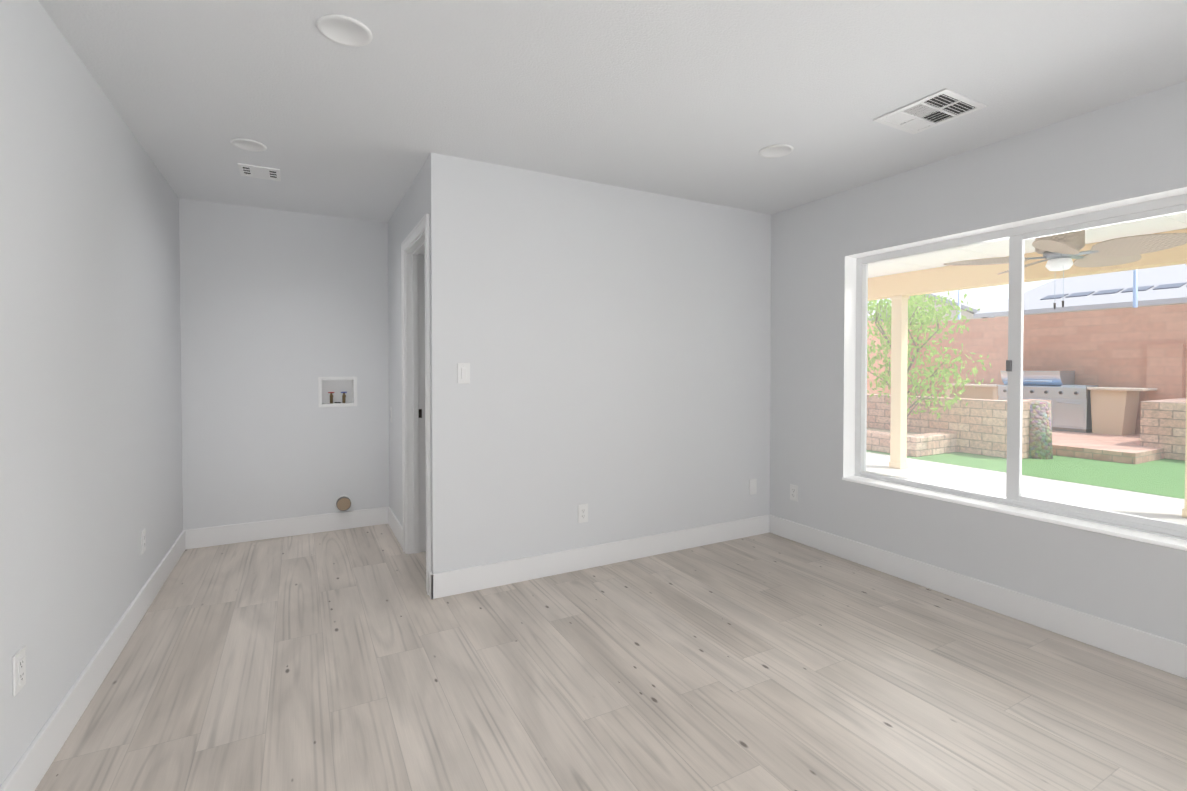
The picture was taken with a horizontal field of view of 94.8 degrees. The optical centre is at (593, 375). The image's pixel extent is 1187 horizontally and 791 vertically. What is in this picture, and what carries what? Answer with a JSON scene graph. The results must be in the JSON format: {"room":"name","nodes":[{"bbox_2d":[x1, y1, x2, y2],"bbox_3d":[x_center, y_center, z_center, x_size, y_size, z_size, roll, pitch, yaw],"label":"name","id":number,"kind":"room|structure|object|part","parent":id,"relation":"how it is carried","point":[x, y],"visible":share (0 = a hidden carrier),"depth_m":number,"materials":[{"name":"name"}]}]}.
{"room":"laundry room","nodes":[
{"label":"laundry room","id":0,"kind":"room"},
{"bbox_2d":[0,0,182,786],"bbox_3d":[-1.412,0.038,0.970,0.120,2.440,6.580,0,1,-28],"label":"wall","id":1,"kind":"structure","parent":0,"point":[91,488],"depth_m":1.98,"materials":[{"name":"white paint"}]},
{"bbox_2d":[12,646,25,695],"bbox_3d":[-1.659,0.852,1.577,0.009,0.115,0.070,0,1,-28],"label":"electrical outlet","id":2,"kind":"object","parent":1,"relation":"attached to","point":[19,669],"visible":0.98,"depth_m":1.57,"materials":[{"name":"white plastic"}]},
{"bbox_2d":[0,530,184,790],"bbox_3d":[-1.353,1.188,1.020,0.014,0.137,6.340,0,1,-28],"label":"baseboard","id":3,"kind":"structure","parent":1,"relation":"attached to","point":[31,767],"depth_m":2.01,"materials":[{"name":"white wood"}]},
{"bbox_2d":[141,529,145,553],"bbox_3d":[-2.336,0.859,2.833,0.009,0.115,0.070,0,1,-28],"label":"electrical outlet","id":4,"kind":"object","parent":1,"relation":"attached to","point":[143,540],"visible":1,"depth_m":2.82,"materials":[{"name":"white plastic"}]},
{"bbox_2d":[179,198,388,529],"bbox_3d":[-1.171,-0.023,4.770,3.912,2.440,0.120,0,1,-28],"label":"wall","id":5,"kind":"structure","parent":0,"point":[281,311],"depth_m":4.07,"materials":[{"name":"white paint"}]},
{"bbox_2d":[185,507,387,548],"bbox_3d":[-2.261,1.139,4.124,1.334,0.137,0.014,0,1,-28],"label":"baseboard","id":6,"kind":"structure","parent":5,"relation":"attached to","point":[235,533],"depth_m":4.08,"materials":[{"name":"white wood"}]},
{"bbox_2d":[318,377,356,406],"bbox_3d":[-2.014,0.124,4.294,0.274,0.234,0.088,0,1,-28],"label":"washer outlet box","id":7,"kind":"object","parent":5,"relation":"attached to","point":[337,391],"visible":1,"depth_m":4.31,"materials":[{"name":"white plastic"}]},
{"bbox_2d":[334,495,351,510],"bbox_3d":[-1.954,1.000,4.266,0.128,0.128,0.050,0,1,-28],"label":"vent duct","id":8,"kind":"object","parent":5,"relation":"attached to","point":[343,503],"visible":1,"depth_m":4.26,"materials":[{"name":"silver metal"}]},
{"bbox_2d":[388,153,454,573],"bbox_3d":[-1.221,-0.007,3.738,0.120,2.440,1.648,0,1,-28],"label":"wall","id":9,"kind":"structure","parent":0,"point":[430,191],"depth_m":3.03,"materials":[{"name":"white paint"}]},
{"bbox_2d":[388,506,402,548],"bbox_3d":[-1.490,1.139,4.114,0.014,0.137,0.763,0,1,-28],"label":"baseboard","id":10,"kind":"structure","parent":9,"relation":"attached to","point":[395,525],"depth_m":4.09,"materials":[{"name":"white wood"}]},
{"bbox_2d":[401,214,430,594],"bbox_3d":[-1.058,0.159,3.419,0.141,2.120,0.830,0,1,-28],"label":"door frame","id":11,"kind":"structure","parent":9,"relation":"attached to","point":[415,390],"depth_m":3.71,"materials":[{"name":"white wood"}]},
{"bbox_3d":[-1.111,0.159,3.390,0.020,2.120,0.830,0,1,-28],"label":"alcove door trim","id":12,"kind":"part","parent":11,"relation":"part of","materials":[{"name":"white wood"}]},
{"bbox_2d":[429,571,432,598],"bbox_3d":[-0.895,1.157,3.012,0.014,0.137,0.055,0,1,-28],"label":"baseboard","id":13,"kind":"structure","parent":9,"relation":"attached to","point":[430,580],"depth_m":3.00,"materials":[{"name":"white wood"}]},
{"bbox_2d":[35,524,1186,790],"bbox_3d":[0.283,1.293,1.905,4.132,0.100,6.740,0,1,-28],"label":"floor","id":14,"kind":"structure","parent":0,"point":[349,660],"depth_m":2.17,"materials":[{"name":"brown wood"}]},
{"bbox_2d":[453,157,770,569],"bbox_3d":[0.264,-0.006,3.671,2.430,2.440,0.120,0,1,-28],"label":"wall","id":15,"kind":"structure","parent":0,"point":[612,345],"depth_m":3.48,"materials":[{"name":"white paint"}]},
{"bbox_2d":[457,363,469,383],"bbox_3d":[-0.727,-0.014,3.061,0.070,0.115,0.014,0,1,-28],"label":"switch plate","id":16,"kind":"object","parent":15,"relation":"attached to","point":[463,373],"visible":1,"depth_m":3.06,"materials":[{"name":"white plastic"}]},
{"bbox_2d":[578,504,587,522],"bbox_3d":[-0.066,0.866,3.434,0.070,0.115,0.009,0,1,-28],"label":"electrical outlet","id":17,"kind":"object","parent":15,"relation":"attached to","point":[582,513],"visible":1,"depth_m":3.43,"materials":[{"name":"white plastic"}]},
{"bbox_2d":[431,515,769,598],"bbox_3d":[0.230,1.147,3.596,2.550,0.137,0.014,0,1,-28],"label":"baseboard","id":18,"kind":"structure","parent":15,"relation":"attached to","point":[463,580],"depth_m":3.44,"materials":[{"name":"white wood"}]},
{"bbox_2d":[749,479,756,494],"bbox_3d":[1.206,0.838,4.121,0.070,0.115,0.007,0,1,-28],"label":"electrical outlet","id":19,"kind":"object","parent":15,"relation":"attached to","point":[752,486],"visible":1,"depth_m":4.12,"materials":[{"name":"white plastic"}]},
{"bbox_2d":[38,0,1186,222],"bbox_3d":[0.363,-1.258,1.907,4.312,0.120,6.740,0,1,-28],"label":"ceiling","id":20,"kind":"structure","parent":0,"point":[702,100],"depth_m":2.24,"materials":[{"name":"white paint"}]},
{"bbox_2d":[230,138,266,151],"bbox_3d":[-1.808,-1.210,2.861,0.160,0.006,0.160,0,1,-28],"label":"recessed light","id":21,"kind":"object","parent":20,"relation":"in","point":[248,144],"visible":0.98,"depth_m":2.85,"materials":[{"name":"white plastic"}]},
{"bbox_2d":[237,163,280,180],"bbox_3d":[-1.994,-1.215,3.261,0.210,0.008,0.220,0,1,-28],"label":"ceiling vent","id":22,"kind":"object","parent":20,"relation":"in","point":[254,171],"visible":1,"depth_m":3.25,"materials":[{"name":"white plastic"}]},
{"bbox_2d":[317,14,371,46],"bbox_3d":[-0.862,-1.194,1.892,0.176,0.006,0.176,0,1,-28],"label":"recessed light","id":23,"kind":"object","parent":20,"relation":"in","point":[344,30],"visible":1,"depth_m":1.88,"materials":[{"name":"white plastic"}]},
{"bbox_2d":[759,144,792,157],"bbox_3d":[0.984,-1.211,2.942,0.176,0.006,0.176,0,1,-28],"label":"recessed light","id":24,"kind":"object","parent":20,"relation":"in","point":[775,150],"visible":1,"depth_m":2.93,"materials":[{"name":"white plastic"}]},
{"bbox_2d":[873,88,986,133],"bbox_3d":[1.536,-1.203,2.501,0.320,0.008,0.330,0,1,-28],"label":"ceiling vent","id":25,"kind":"object","parent":20,"relation":"in","point":[934,109],"visible":1,"depth_m":2.48,"materials":[{"name":"white plastic"}]},
{"bbox_2d":[770,81,1186,644],"bbox_3d":[2.159,-0.194,2.927,0.202,3.040,9.200,0,1,-28],"label":"wall","id":26,"kind":"structure","parent":0,"point":[1131,148],"depth_m":2.99,"materials":[{"name":"white paint"}]},
{"bbox_2d":[790,484,797,501],"bbox_3d":[1.469,0.858,4.000,0.009,0.115,0.070,0,1,-28],"label":"electrical outlet","id":27,"kind":"object","parent":26,"relation":"attached to","point":[793,492],"visible":1,"depth_m":4.00,"materials":[{"name":"white plastic"}]},
{"bbox_2d":[769,514,1186,678],"bbox_3d":[2.469,1.170,2.146,0.014,0.137,4.692,0,1,-28],"label":"baseboard","id":28,"kind":"structure","parent":26,"relation":"attached to","point":[1157,652],"depth_m":2.78,"materials":[{"name":"white wood"}]},
{"bbox_2d":[842,187,1186,550],"bbox_3d":[2.154,-0.038,2.836,0.128,1.485,1.860,0,1,-28],"label":"window frame","id":29,"kind":"structure","parent":26,"relation":"attached to","point":[849,372],"depth_m":3.11,"materials":[{"name":"white paint"}]},
{"bbox_2d":[853,194,1186,540],"bbox_3d":[2.232,-0.040,2.878,0.074,1.481,1.860,0,1,-28],"label":"window","id":30,"kind":"structure","parent":26,"relation":"in","point":[1018,236],"depth_m":2.86,"materials":[{"name":"white plastic"}]},
{"label":"outside","id":31,"kind":"structure","parent":0,"visible":0},
{"bbox_2d":[868,212,1186,277],"bbox_3d":[4.922,-1.290,2.355,4.136,0.190,11.600,0,1,-28],"label":"roof","id":32,"kind":"structure","parent":31,"point":[934,259],"depth_m":5.78,"materials":[{"name":"white"}]},
{"bbox_2d":[868,228,1186,300],"bbox_3d":[6.434,-1.160,3.173,0.200,0.294,11.600,0,1,-28],"label":"beam","id":33,"kind":"structure","parent":32,"relation":"attached to","point":[878,286],"depth_m":6.42,"materials":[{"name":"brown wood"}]},
{"bbox_2d":[943,230,1186,308],"bbox_3d":[3.726,-0.930,4.259,1.484,0.790,1.417,0,1,-28],"label":"ceiling fan","id":34,"kind":"object","parent":32,"relation":"hanging from","point":[1133,251],"depth_m":4.17,"materials":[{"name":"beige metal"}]},
{"bbox_3d":[32.531,1.168,17.519,45.900,0.150,80.000,0,1,-28],"label":"ground","id":35,"kind":"structure","parent":31,"visible":0},
{"bbox_2d":[870,292,1004,322],"bbox_3d":[16.472,-1.080,22.398,10.300,4.190,4.500,0,1,-28],"label":"neighbor house","id":36,"kind":"structure","parent":35,"relation":"on","point":[976,305],"depth_m":19.70,"materials":[{"name":"beige"}]},
{"bbox_2d":[958,269,1137,319],"bbox_3d":[9.889,-0.672,12.173,0.067,3.700,3.315,0,1,-28],"label":"pole","id":37,"kind":"object","parent":35,"relation":"on","point":[1135,290],"depth_m":10.71,"materials":[{"name":"blue"}]},
{"bbox_2d":[973,264,1186,317],"bbox_3d":[19.858,-1.113,13.486,10.800,4.540,13.800,0,1,-28],"label":"neighbor house","id":38,"kind":"structure","parent":35,"relation":"on","point":[1166,293],"depth_m":15.71,"materials":[{"name":"white"}]},
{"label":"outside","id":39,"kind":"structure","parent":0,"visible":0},
{"bbox_2d":[866,450,1184,498],"bbox_3d":[11.090,1.403,2.715,5.900,0.154,22.300,0,1,-28],"label":"lawn","id":40,"kind":"structure","parent":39,"point":[1092,469],"depth_m":7.22,"materials":[{"name":"green plant"}]},
{"bbox_2d":[866,427,956,456],"bbox_3d":[4.601,1.061,9.997,1.098,0.296,3.308,0,1,-28],"label":"wall","id":41,"kind":"structure","parent":40,"relation":"on","point":[878,438],"depth_m":8.66,"materials":[{"name":"beige brick"}]},
{"bbox_2d":[867,291,993,418],"bbox_3d":[5.273,-0.345,9.025,2.333,2.639,2.367,0,1,-28],"label":"tree","id":42,"kind":"object","parent":41,"relation":"on","point":[928,317],"depth_m":8.91,"materials":[{"name":"green plant"}]},
{"bbox_2d":[867,394,1185,460],"bbox_3d":[9.476,0.839,6.379,4.048,0.856,14.298,0,1,-28],"label":"wall","id":43,"kind":"structure","parent":40,"relation":"on","point":[970,437],"depth_m":8.42,"materials":[{"name":"beige brick"}]},
{"bbox_2d":[867,304,1186,433],"bbox_3d":[8.984,0.111,1.671,10.018,2.470,22.500,0,1,-28],"label":"wall","id":44,"kind":"structure","parent":40,"relation":"on","point":[1045,358],"depth_m":10.66,"materials":[{"name":"brown brick"}]},
{"bbox_2d":[1028,400,1052,458],"bbox_3d":[6.719,0.800,8.279,0.400,0.872,0.400,0,1,-28],"label":"rock","id":45,"kind":"object","parent":40,"relation":"on","point":[1041,446],"depth_m":8.12,"materials":[{"name":"stone"}]},
{"bbox_2d":[1052,430,1163,463],"bbox_3d":[8.023,1.127,10.238,3.149,0.156,4.140,0,1,-28],"label":"step","id":46,"kind":"structure","parent":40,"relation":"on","point":[1103,448],"depth_m":8.33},
{"bbox_2d":[945,384,1139,435],"bbox_3d":[8.846,0.636,11.043,0.720,0.800,3.050,0,1,-28],"label":"kitchen island","id":47,"kind":"object","parent":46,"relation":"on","point":[1064,418],"depth_m":10.09,"materials":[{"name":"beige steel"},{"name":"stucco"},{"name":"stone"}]},
{"bbox_2d":[951,383,1007,386],"bbox_3d":[8.390,0.202,11.938,0.665,0.040,1.090,0,1,-28],"label":"island countertop","id":48,"kind":"structure","parent":47,"relation":"on","point":[1005,384],"depth_m":11.70,"materials":[{"name":"beige stone"}]},
{"bbox_2d":[1093,387,1156,390],"bbox_3d":[9.525,0.236,9.835,0.665,0.040,0.750,0,1,-28],"label":"island countertop","id":49,"kind":"structure","parent":47,"relation":"on","point":[1094,388],"depth_m":9.63,"materials":[{"name":"beige stone"}]},
{"bbox_2d":[866,452,1186,523],"bbox_3d":[6.426,1.445,0.199,4.698,0.150,22.300,0,1,-28],"label":"patio slab","id":50,"kind":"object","parent":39,"point":[984,477],"depth_m":6.17,"materials":[{"name":"white concrete"}]},
{"bbox_2d":[889,295,908,468],"bbox_3d":[4.155,0.087,7.418,0.168,2.334,0.168,0,1,-28],"label":"patio column","id":51,"kind":"structure","parent":50,"relation":"on","point":[897,429],"depth_m":7.37,"materials":[{"name":"beige paint"}]},
{"bbox_2d":[1182,261,1186,517],"bbox_3d":[5.494,0.127,4.936,0.168,2.334,0.168,0,1,-28],"label":"patio column","id":52,"kind":"structure","parent":50,"relation":"on","point":[1185,510],"depth_m":4.97,"materials":[{"name":"beige paint"}]}
]}

